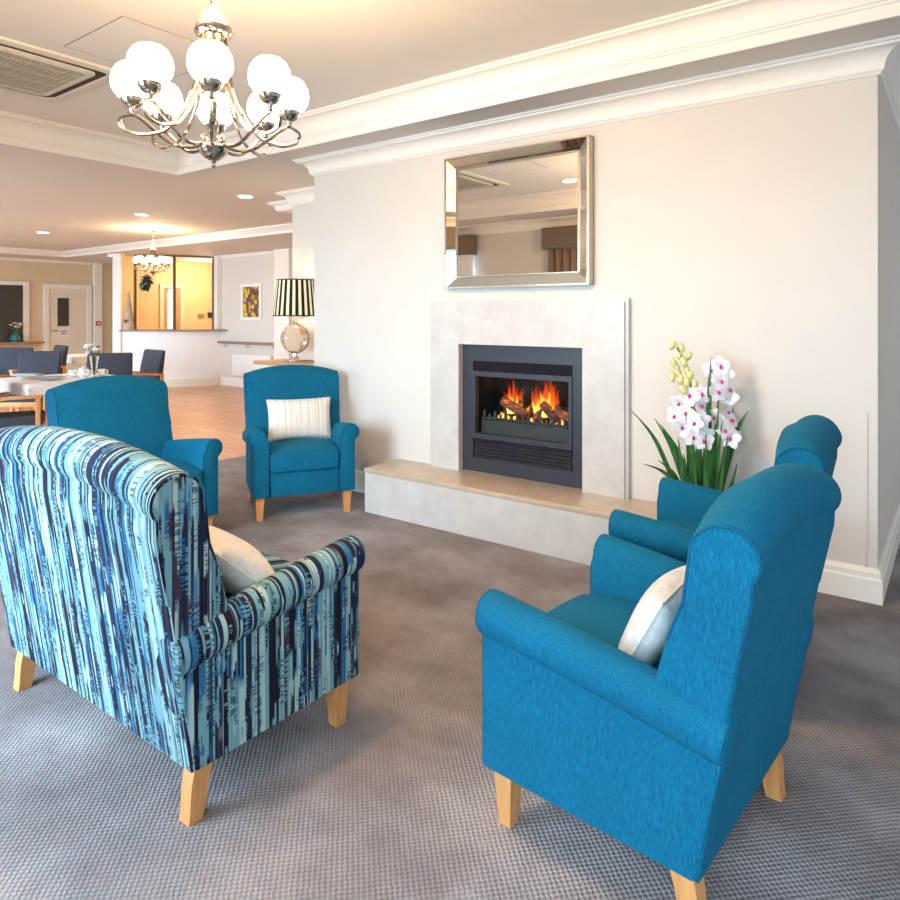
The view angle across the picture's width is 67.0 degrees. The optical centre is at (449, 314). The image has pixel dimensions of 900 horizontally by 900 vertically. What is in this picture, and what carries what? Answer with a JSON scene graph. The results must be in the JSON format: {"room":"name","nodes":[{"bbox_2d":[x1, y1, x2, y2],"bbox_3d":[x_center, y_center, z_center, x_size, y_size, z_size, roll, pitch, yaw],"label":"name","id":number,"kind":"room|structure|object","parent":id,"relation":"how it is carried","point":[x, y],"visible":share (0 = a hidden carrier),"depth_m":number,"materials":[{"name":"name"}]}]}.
{"room":"care facility","nodes":[
{"label":"care facility","id":0,"kind":"room"},
{"bbox_2d":[0,260,112,352],"bbox_3d":[-10.300,0.050,12.600,0.200,2.700,9.000,0,0,37],"label":"wall","id":1,"kind":"structure","parent":0,"point":[37,274],"depth_m":14.63,"materials":[{"name":"paint"}]},
{"bbox_2d":[0,281,44,344],"bbox_3d":[-9.259,-0.050,13.638,0.220,1.300,2.010,0,0,37],"label":"window","id":2,"kind":"structure","parent":1,"relation":"in","point":[14,295],"depth_m":14.08,"materials":[{"name":"black glass"}]},
{"bbox_2d":[9,322,20,341],"bbox_3d":[-8.950,0.353,13.988,0.268,0.413,0.285,0,0,4],"label":"flower vase","id":3,"kind":"object","parent":2,"relation":"on","point":[14,337],"visible":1,"depth_m":13.94,"materials":[{"name":"teal glass"}]},
{"bbox_2d":[0,257,91,264],"bbox_3d":[-10.447,-1.157,12.179,0.070,0.055,7.850,0,0,37],"label":"trim","id":4,"kind":"structure","parent":1,"relation":"attached to","point":[1,258],"depth_m":14.53,"materials":[{"name":"white paint"}]},
{"bbox_2d":[43,284,91,373],"bbox_3d":[-8.374,0.365,14.931,0.084,2.070,1.000,0,0,37],"label":"door","id":5,"kind":"structure","parent":1,"relation":"in","point":[64,305],"depth_m":14.97,"materials":[{"name":"white paint"}]},
{"bbox_2d":[57,328,70,336],"bbox_3d":[-8.443,0.385,14.870,0.008,0.190,0.280,0,0,37],"label":"paper sign","id":6,"kind":"object","parent":5,"relation":"attached to","point":[62,332],"visible":1,"depth_m":14.88,"materials":[{"name":"white paper"}]},
{"bbox_2d":[93,262,101,352],"bbox_3d":[-7.996,0.107,15.422,0.100,2.585,0.160,0,0,37],"label":"trim","id":7,"kind":"structure","parent":1,"relation":"attached to","point":[97,267],"depth_m":15.37,"materials":[{"name":"white paint"}]},
{"bbox_2d":[0,233,291,263],"bbox_3d":[-5.572,-1.393,10.554,10.220,0.415,11.400,0,0,37],"label":"ceiling","id":8,"kind":"structure","parent":0,"point":[276,241],"depth_m":12.49,"materials":[{"name":"paint"}]},
{"bbox_2d":[123,255,211,328],"bbox_3d":[-5.921,0.107,15.190,0.766,2.585,3.972,0,0,24],"label":"wall","id":9,"kind":"structure","parent":0,"point":[196,278],"depth_m":15.10,"materials":[{"name":"yellow paint"}]},
{"bbox_2d":[107,254,124,257],"bbox_3d":[-6.494,-1.155,13.233,0.271,0.060,0.152,0,0,9],"label":"trim","id":10,"kind":"structure","parent":9,"relation":"attached to","point":[108,255],"depth_m":13.18,"materials":[{"name":"white paint"}]},
{"bbox_2d":[113,257,122,352],"bbox_3d":[-6.477,0.138,13.238,0.175,2.525,0.083,0,0,3],"label":"trim","id":11,"kind":"structure","parent":9,"relation":"attached to","point":[117,261],"depth_m":13.20,"materials":[{"name":"white paint"}]},
{"bbox_2d":[159,284,183,328],"bbox_3d":[-6.124,0.360,14.968,0.040,2.080,0.560,0,0,37],"label":"door","id":12,"kind":"structure","parent":9,"relation":"in","point":[165,290],"depth_m":14.92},
{"bbox_2d":[198,314,204,318],"bbox_3d":[-5.695,0.030,15.565,0.010,0.100,0.170,0,0,37],"label":"power socket","id":13,"kind":"object","parent":9,"relation":"attached to","point":[200,316],"visible":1,"depth_m":15.57,"materials":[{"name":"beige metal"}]},
{"bbox_2d":[222,254,273,378],"bbox_3d":[-2.039,0.050,11.873,6.150,2.700,0.250,0,0,37],"label":"wall","id":14,"kind":"structure","parent":0,"point":[236,271],"depth_m":13.17,"materials":[{"name":"paint"}]},
{"bbox_2d":[214,256,221,328],"bbox_3d":[-4.664,-0.450,13.623,0.150,1.470,0.100,0,0,37],"label":"trim","id":15,"kind":"structure","parent":14,"relation":"attached to","point":[217,260],"depth_m":13.57,"materials":[{"name":"white paint"}]},
{"bbox_2d":[217,341,273,349],"bbox_3d":[-3.860,0.579,13.020,1.860,0.127,0.100,0,0,37],"label":"handrail","id":16,"kind":"object","parent":14,"relation":"attached to","point":[221,342],"visible":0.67,"depth_m":12.99,"materials":[{"name":"brown wood"}]},
{"bbox_2d":[219,251,273,258],"bbox_3d":[-2.135,-1.157,11.745,6.150,0.055,0.070,0,0,37],"label":"trim","id":17,"kind":"structure","parent":14,"relation":"attached to","point":[265,252],"depth_m":13.05,"materials":[{"name":"white paint"}]},
{"bbox_2d":[241,283,261,319],"bbox_3d":[-3.800,-0.250,13.016,0.620,0.700,0.035,0,0,37],"label":"framed picture","id":18,"kind":"object","parent":14,"relation":"attached to","point":[251,294],"visible":1,"depth_m":13.02,"materials":[{"name":"white paper"}]},
{"bbox_2d":[232,354,271,375],"bbox_3d":[-3.783,0.970,12.981,1.170,0.420,0.070,0,0,37],"label":"heater","id":19,"kind":"object","parent":14,"relation":"attached to","point":[241,363],"visible":0.68,"depth_m":13.06,"materials":[{"name":"white metal"}]},
{"bbox_2d":[274,248,291,358],"bbox_3d":[-2.970,0.107,12.290,0.400,2.585,0.200,0,0,37],"label":"wall","id":20,"kind":"structure","parent":14,"relation":"attached to","point":[282,258],"depth_m":12.21,"materials":[{"name":"white paint"}]},
{"bbox_2d":[292,202,313,359],"bbox_3d":[-0.056,0.050,8.280,1.335,2.700,3.620,0,0,37],"label":"wall","id":21,"kind":"structure","parent":0,"point":[302,214],"depth_m":7.12,"materials":[{"name":"paint"}]},
{"bbox_2d":[0,223,291,256],"bbox_3d":[-6.352,-1.242,8.514,9.020,0.115,6.900,0,0,37],"label":"trim","id":22,"kind":"structure","parent":21,"relation":"attached to","point":[281,228],"depth_m":11.65,"materials":[{"name":"white paint"}]},
{"bbox_2d":[266,200,291,213],"bbox_3d":[-1.609,-1.250,7.938,0.740,0.100,0.730,0,0,37],"label":"trim","id":23,"kind":"structure","parent":21,"relation":"attached to","point":[282,205],"depth_m":7.79,"materials":[{"name":"white paint"}]},
{"bbox_2d":[0,0,721,146],"bbox_3d":[-0.507,-1.530,2.774,7.240,0.120,3.130,0,0,37],"label":"ceiling","id":24,"kind":"structure","parent":0,"point":[341,50],"depth_m":3.54,"materials":[{"name":"paint"}]},
{"bbox_2d":[0,36,111,103],"bbox_3d":[-2.620,-1.459,4.040,0.950,0.022,0.950,0,0,37],"label":"air conditioner","id":25,"kind":"object","parent":24,"relation":"attached to","point":[26,70],"visible":0.95,"depth_m":4.10,"materials":[{"name":"plastic"}]},
{"bbox_2d":[0,51,85,93],"bbox_3d":[-2.620,-1.454,4.040,0.620,0.012,0.620,0,0,37],"label":"grille","id":26,"kind":"object","parent":25,"relation":"attached to","point":[17,71],"depth_m":4.11,"materials":[{"name":"plastic"}]},
{"bbox_2d":[64,16,231,77],"bbox_3d":[-1.668,-1.468,3.776,0.628,0.004,0.628,0,0,37],"label":"ceiling hatch","id":27,"kind":"object","parent":24,"relation":"attached to","point":[112,41],"visible":0.6,"depth_m":3.65,"materials":[{"name":"paint"}]},
{"bbox_2d":[110,0,308,167],"bbox_3d":[-0.800,-0.983,2.300,0.598,0.974,0.598,0,0,-40],"label":"chandelier","id":28,"kind":"object","parent":24,"relation":"hanging from","point":[141,80],"visible":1,"depth_m":2.21,"materials":[{"name":"silver metal"}]},
{"bbox_2d":[0,385,899,899],"bbox_3d":[-2.620,1.450,8.340,19.000,0.100,11.400,0,0,37],"label":"floor","id":29,"kind":"structure","parent":0,"point":[397,800],"depth_m":2.04,"materials":[{"name":"carpet"}]},
{"bbox_2d":[0,347,34,411],"bbox_3d":[-6.113,0.927,9.330,0.578,0.945,0.580,0,0,0],"label":"dining chair","id":30,"kind":"object","parent":29,"relation":"on","point":[9,356],"visible":0.27,"depth_m":9.50,"materials":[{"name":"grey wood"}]},
{"bbox_2d":[0,392,44,428],"bbox_3d":[-4.117,0.927,6.336,0.580,0.945,0.578,0,0,-29],"label":"dining chair","id":31,"kind":"object","parent":29,"relation":"on","point":[37,416],"visible":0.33,"depth_m":6.20,"materials":[{"name":"brown wood"}]},
{"bbox_2d":[0,351,61,424],"bbox_3d":[-5.160,0.927,8.380,0.578,0.945,0.580,0,0,-6],"label":"dining chair","id":32,"kind":"object","parent":29,"relation":"on","point":[43,362],"visible":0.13,"depth_m":8.54,"materials":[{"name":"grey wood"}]},
{"bbox_2d":[20,345,68,410],"bbox_3d":[-6.040,0.927,10.122,0.578,0.945,0.580,0,0,42],"label":"dining chair","id":33,"kind":"object","parent":29,"relation":"on","point":[63,348],"visible":0.06,"depth_m":10.11,"materials":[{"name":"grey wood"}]},
{"bbox_2d":[87,352,132,374],"bbox_3d":[-4.041,0.927,7.979,0.578,0.945,0.580,0,0,-14],"label":"dining chair","id":34,"kind":"object","parent":29,"relation":"on","point":[115,363],"visible":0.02,"depth_m":8.17,"materials":[{"name":"fabric"}]},
{"bbox_2d":[45,375,222,525],"bbox_3d":[-1.938,0.894,4.173,0.754,1.012,0.763,0,0,37],"label":"armchair","id":35,"kind":"object","parent":29,"relation":"on","point":[133,410],"visible":0.55,"depth_m":4.24,"materials":[{"name":"blue fabric"}]},
{"bbox_2d":[162,459,202,483],"bbox_3d":[-1.828,0.988,4.090,0.478,0.155,0.472,0,0,37],"label":"seat cushion","id":36,"kind":"object","parent":35,"relation":"on","point":[194,467],"depth_m":4.16,"materials":[{"name":"blue fabric"}]},
{"bbox_2d":[132,349,164,380],"bbox_3d":[-4.034,0.927,8.773,0.578,0.945,0.580,0,0,40],"label":"dining chair","id":37,"kind":"object","parent":29,"relation":"on","point":[152,363],"visible":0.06,"depth_m":8.83,"materials":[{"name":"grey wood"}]},
{"bbox_2d":[119,329,226,386],"bbox_3d":[-5.427,0.843,13.430,2.014,1.115,0.685,0,0,-7],"label":"counter","id":38,"kind":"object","parent":29,"relation":"on","point":[193,357],"depth_m":13.29,"materials":[{"name":"white paint"}]},
{"bbox_2d":[122,291,135,329],"bbox_3d":[-6.246,-0.095,13.219,0.253,0.760,0.265,0,0,37],"label":"tree","id":39,"kind":"object","parent":38,"relation":"on","point":[128,321],"visible":1,"depth_m":13.17,"materials":[{"name":"white plant"}]},
{"bbox_2d":[134,255,213,329],"bbox_3d":[-5.418,-0.445,13.346,1.506,1.460,0.258,0,0,-14],"label":"window","id":40,"kind":"structure","parent":38,"relation":"on","point":[173,256],"depth_m":13.26,"materials":[{"name":"brown wood"}]},
{"bbox_2d":[139,273,154,291],"bbox_3d":[-4.516,-0.482,10.159,0.294,0.299,0.210,0,0,37],"label":"wreath","id":41,"kind":"object","parent":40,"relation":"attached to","point":[145,285],"visible":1,"depth_m":10.12,"materials":[{"name":"green plant"}]},
{"bbox_2d":[0,425,365,826],"bbox_3d":[-1.018,0.884,2.417,1.273,1.032,0.779,0,0,37],"label":"armchair","id":42,"kind":"object","parent":29,"relation":"on","point":[111,584],"visible":0.99,"depth_m":2.02,"materials":[{"name":"blue fabric"}]},
{"bbox_2d":[209,525,274,595],"bbox_3d":[-0.732,0.815,2.249,0.258,0.244,0.404,0,0,-39],"label":"cushion","id":43,"kind":"object","parent":42,"relation":"on","point":[241,565],"visible":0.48,"depth_m":2.11,"materials":[{"name":"beige fabric"}]},
{"bbox_2d":[225,551,291,598],"bbox_3d":[-0.937,0.988,2.526,0.982,0.155,0.507,0,0,37],"label":"seat cushion","id":44,"kind":"object","parent":42,"relation":"on","point":[276,563],"depth_m":2.55,"materials":[{"name":"fabric"}]},
{"bbox_2d":[254,359,313,369],"bbox_3d":[-1.341,0.932,6.679,1.360,0.935,0.442,0,0,37],"label":"sideboard","id":45,"kind":"object","parent":29,"relation":"on","point":[260,364],"visible":0.04,"depth_m":6.80,"materials":[{"name":"brown wood"}]},
{"bbox_2d":[272,279,313,361],"bbox_3d":[-1.544,0.053,6.838,0.454,0.823,0.525,0,0,-27],"label":"table lamp","id":46,"kind":"object","parent":45,"relation":"on","point":[293,297],"visible":0.96,"depth_m":6.73,"materials":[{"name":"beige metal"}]},
{"bbox_2d":[242,365,358,521],"bbox_3d":[-1.126,0.894,5.024,0.763,1.012,0.754,0,0,-21],"label":"armchair","id":47,"kind":"object","parent":29,"relation":"on","point":[292,467],"visible":0.91,"depth_m":4.80,"materials":[{"name":"blue fabric"}]},
{"bbox_2d":[266,397,330,441],"bbox_3d":[-1.119,0.775,5.061,0.478,0.304,0.173,0,0,-24],"label":"cushion","id":48,"kind":"object","parent":47,"relation":"on","point":[293,418],"visible":0.96,"depth_m":5.00,"materials":[{"name":"white fabric"}]},
{"bbox_2d":[270,438,338,471],"bbox_3d":[-1.076,0.988,4.895,0.472,0.155,0.478,0,0,-21],"label":"seat cushion","id":49,"kind":"object","parent":47,"relation":"on","point":[309,454],"depth_m":4.71,"materials":[{"name":"blue fabric"}]},
{"bbox_2d":[364,459,656,564],"bbox_3d":[0.486,1.244,4.257,2.460,0.312,0.385,0,0,37],"label":"hearth","id":50,"kind":"object","parent":29,"relation":"on","point":[562,522],"visible":0.51,"depth_m":4.23,"materials":[{"name":"stone"}]},
{"bbox_2d":[629,340,747,491],"bbox_3d":[1.245,0.610,3.588,0.615,0.956,0.261,0,0,-7],"label":"potted orchid","id":51,"kind":"object","parent":50,"relation":"on","point":[704,471],"visible":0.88,"depth_m":3.53,"materials":[{"name":"white plant"}]},
{"bbox_2d":[475,463,841,899],"bbox_3d":[0.588,0.894,1.903,0.754,1.012,0.763,0,0,41],"label":"armchair","id":52,"kind":"object","parent":29,"relation":"on","point":[665,758],"visible":0.99,"depth_m":1.62,"materials":[{"name":"blue fabric"}]},
{"bbox_2d":[547,594,659,668],"bbox_3d":[0.485,0.988,1.994,0.478,0.155,0.472,0,0,41],"label":"seat cushion","id":53,"kind":"object","parent":52,"relation":"on","point":[605,617],"depth_m":2.09,"materials":[{"name":"blue fabric"}]},
{"bbox_2d":[618,565,685,665],"bbox_3d":[0.581,0.835,1.870,0.179,0.235,0.364,0,0,35],"label":"cushion","id":54,"kind":"object","parent":52,"relation":"on","point":[645,633],"visible":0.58,"depth_m":1.74,"materials":[{"name":"white fabric"}]},
{"bbox_2d":[608,415,841,562],"bbox_3d":[1.123,0.894,2.749,0.754,1.012,0.763,0,0,34],"label":"armchair","id":55,"kind":"object","parent":29,"relation":"on","point":[813,440],"visible":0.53,"depth_m":2.57,"materials":[{"name":"blue fabric"}]},
{"bbox_2d":[659,520,699,530],"bbox_3d":[1.008,0.988,2.826,0.478,0.155,0.472,0,0,34],"label":"seat cushion","id":56,"kind":"object","parent":55,"relation":"on","point":[692,525],"depth_m":2.99,"materials":[{"name":"blue fabric"}]},
{"bbox_3d":[-4.000,1.025,7.000,1.000,0.750,1.000,0,0,37],"label":"dining table","id":57,"kind":"object","parent":29,"relation":"on","visible":0},
{"bbox_2d":[0,373,110,395],"bbox_3d":[-4.000,0.720,7.000,1.089,0.147,1.089,0,0,37],"label":"tablecloth","id":58,"kind":"object","parent":57,"relation":"on","point":[9,384],"visible":0.4,"depth_m":6.51,"materials":[{"name":"white fabric"}]},
{"bbox_2d":[65,370,77,375],"bbox_3d":[-3.940,0.607,7.100,0.134,0.066,0.134,0,0,16],"label":"cup","id":59,"kind":"object","parent":58,"relation":"on","point":[71,372],"visible":0.94,"depth_m":7.08,"materials":[{"name":"white ceramic"}]},
{"bbox_2d":[77,365,90,376],"bbox_3d":[-3.811,0.583,7.084,0.124,0.122,0.178,0,0,-21],"label":"teapot","id":60,"kind":"object","parent":58,"relation":"on","point":[83,371],"visible":1,"depth_m":7.04,"materials":[{"name":"white ceramic"}]},
{"bbox_2d":[83,344,105,377],"bbox_3d":[-3.688,0.470,7.046,0.223,0.347,0.217,0,0,37],"label":"flower vase","id":61,"kind":"object","parent":58,"relation":"on","point":[93,359],"visible":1,"depth_m":7.01,"materials":[{"name":"clear glass"}]},
{"bbox_2d":[97,369,107,374],"bbox_3d":[-3.700,0.607,7.220,0.134,0.066,0.134,0,0,-15],"label":"cup","id":62,"kind":"object","parent":58,"relation":"on","point":[100,371],"visible":0.94,"depth_m":7.20,"materials":[{"name":"white ceramic"}]},
{"bbox_3d":[-3.980,0.634,6.740,0.204,0.014,0.204,0,0,37],"label":"plate","id":63,"kind":"object","parent":58,"relation":"on","visible":0},
{"bbox_2d":[30,375,66,378],"bbox_3d":[-3.980,0.615,6.740,0.300,0.022,0.100,0,0,-11],"label":"napkin","id":64,"kind":"object","parent":63,"relation":"on","point":[58,376],"visible":1,"depth_m":6.70,"materials":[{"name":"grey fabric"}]},
{"bbox_3d":[-4.360,0.634,7.020,0.204,0.014,0.204,0,0,37],"label":"plate","id":65,"kind":"object","parent":58,"relation":"on","visible":0},
{"bbox_2d":[10,373,44,375],"bbox_3d":[-4.360,0.615,7.020,0.300,0.022,0.100,0,0,0],"label":"napkin","id":66,"kind":"object","parent":65,"relation":"on","point":[15,374],"visible":0.99,"depth_m":6.97,"materials":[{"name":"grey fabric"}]},
{"bbox_3d":[-5.870,1.025,11.090,0.800,0.750,0.800,0,0,37],"label":"dining table","id":67,"kind":"object","parent":29,"relation":"on","visible":0},
{"bbox_2d":[67,353,87,363],"bbox_3d":[-5.870,0.720,11.090,0.889,0.147,0.889,0,0,37],"label":"tablecloth","id":68,"kind":"object","parent":67,"relation":"on","point":[71,358],"visible":0.34,"depth_m":10.61,"materials":[{"name":"white fabric"}]},
{"bbox_2d":[0,16,899,250],"bbox_3d":[-2.580,-1.450,6.810,17.100,0.300,9.000,0,0,37],"label":"ceiling","id":69,"kind":"structure","parent":0,"point":[82,203],"depth_m":6.77,"materials":[{"name":"paint"}]},
{"bbox_2d":[134,213,149,215],"bbox_3d":[-3.964,-1.291,8.748,0.190,0.018,0.190,0,0,37],"label":"recessed light","id":70,"kind":"object","parent":69,"relation":"in","point":[139,214],"visible":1,"depth_m":8.70,"materials":[{"name":"white ceramic"}]},
{"bbox_2d":[133,229,172,275],"bbox_3d":[-4.500,-0.946,10.300,0.526,0.708,0.526,0,0,-36],"label":"chandelier","id":71,"kind":"object","parent":69,"relation":"hanging from","point":[151,260],"visible":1,"depth_m":10.26,"materials":[{"name":"white glass"}]},
{"bbox_2d":[236,194,254,197],"bbox_3d":[-2.232,-1.291,7.424,0.190,0.018,0.190,0,0,37],"label":"recessed light","id":72,"kind":"object","parent":69,"relation":"in","point":[240,195],"visible":1,"depth_m":7.38,"materials":[{"name":"white ceramic"}]},
{"bbox_2d":[0,0,899,174],"bbox_3d":[-0.507,-1.365,2.774,7.142,0.210,3.032,0,0,37],"label":"trim","id":73,"kind":"structure","parent":69,"relation":"attached to","point":[723,27],"depth_m":3.90,"materials":[{"name":"white paint"}]},
{"bbox_2d":[314,75,899,568],"bbox_3d":[1.821,0.050,6.316,4.025,2.700,4.510,0,0,37],"label":"wall","id":74,"kind":"structure","parent":0,"point":[761,234],"depth_m":3.82,"materials":[{"name":"paint"}]},
{"bbox_2d":[221,377,364,492],"bbox_3d":[-1.306,1.317,9.883,3.068,0.165,9.453,0,0,-23],"label":"baseboard","id":75,"kind":"structure","parent":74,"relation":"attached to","point":[228,381],"depth_m":5.40,"materials":[{"name":"white paint"}]},
{"bbox_2d":[444,134,593,288],"bbox_3d":[0.423,-0.643,4.500,1.105,0.914,0.071,0,0,37],"label":"wall mirror","id":76,"kind":"object","parent":74,"relation":"attached to","point":[520,216],"visible":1,"depth_m":4.46,"materials":[{"name":"silver glass"}]},
{"bbox_2d":[463,344,581,488],"bbox_3d":[0.598,0.645,4.687,0.944,0.885,0.468,0,0,37],"label":"fireplace","id":77,"kind":"object","parent":74,"relation":"attached to","point":[522,405],"visible":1,"depth_m":4.57,"materials":[{"name":"grey metal"}]},
{"bbox_2d":[474,438,572,470],"bbox_3d":[0.475,0.920,4.524,0.764,0.135,0.036,0,0,37],"label":"vent","id":78,"kind":"object","parent":77,"relation":"attached to","point":[538,456],"depth_m":4.50,"materials":[{"name":"metal"}]},
{"bbox_2d":[475,361,572,375],"bbox_3d":[0.475,0.353,4.524,0.764,0.070,0.036,0,0,37],"label":"vent","id":79,"kind":"object","parent":77,"relation":"attached to","point":[490,368],"depth_m":4.50,"materials":[{"name":"metal"}]},
{"bbox_2d":[430,298,630,498],"bbox_3d":[0.463,0.494,4.484,1.497,1.188,0.050,0,0,37],"label":"surround","id":80,"kind":"object","parent":74,"relation":"attached to","point":[601,328],"visible":1,"depth_m":4.26,"materials":[{"name":"stone"}]},
{"bbox_2d":[275,34,899,205],"bbox_3d":[2.132,-1.232,5.848,8.005,0.135,4.385,0,0,37],"label":"trim","id":81,"kind":"structure","parent":74,"relation":"attached to","point":[880,57],"depth_m":3.94,"materials":[{"name":"white paint"}]},
{"bbox_2d":[817,502,899,605],"bbox_3d":[2.645,1.317,4.559,0.642,0.165,2.732,0,0,37],"label":"baseboard","id":82,"kind":"structure","parent":74,"relation":"attached to","point":[855,582],"depth_m":3.38,"materials":[{"name":"white paint"}]},
{"bbox_2d":[865,413,867,566],"bbox_3d":[2.038,0.858,3.329,0.012,0.755,0.008,0,0,37],"label":"cable cover","id":83,"kind":"object","parent":74,"relation":"attached to","point":[866,414],"visible":1,"depth_m":3.33,"materials":[{"name":"paint"}]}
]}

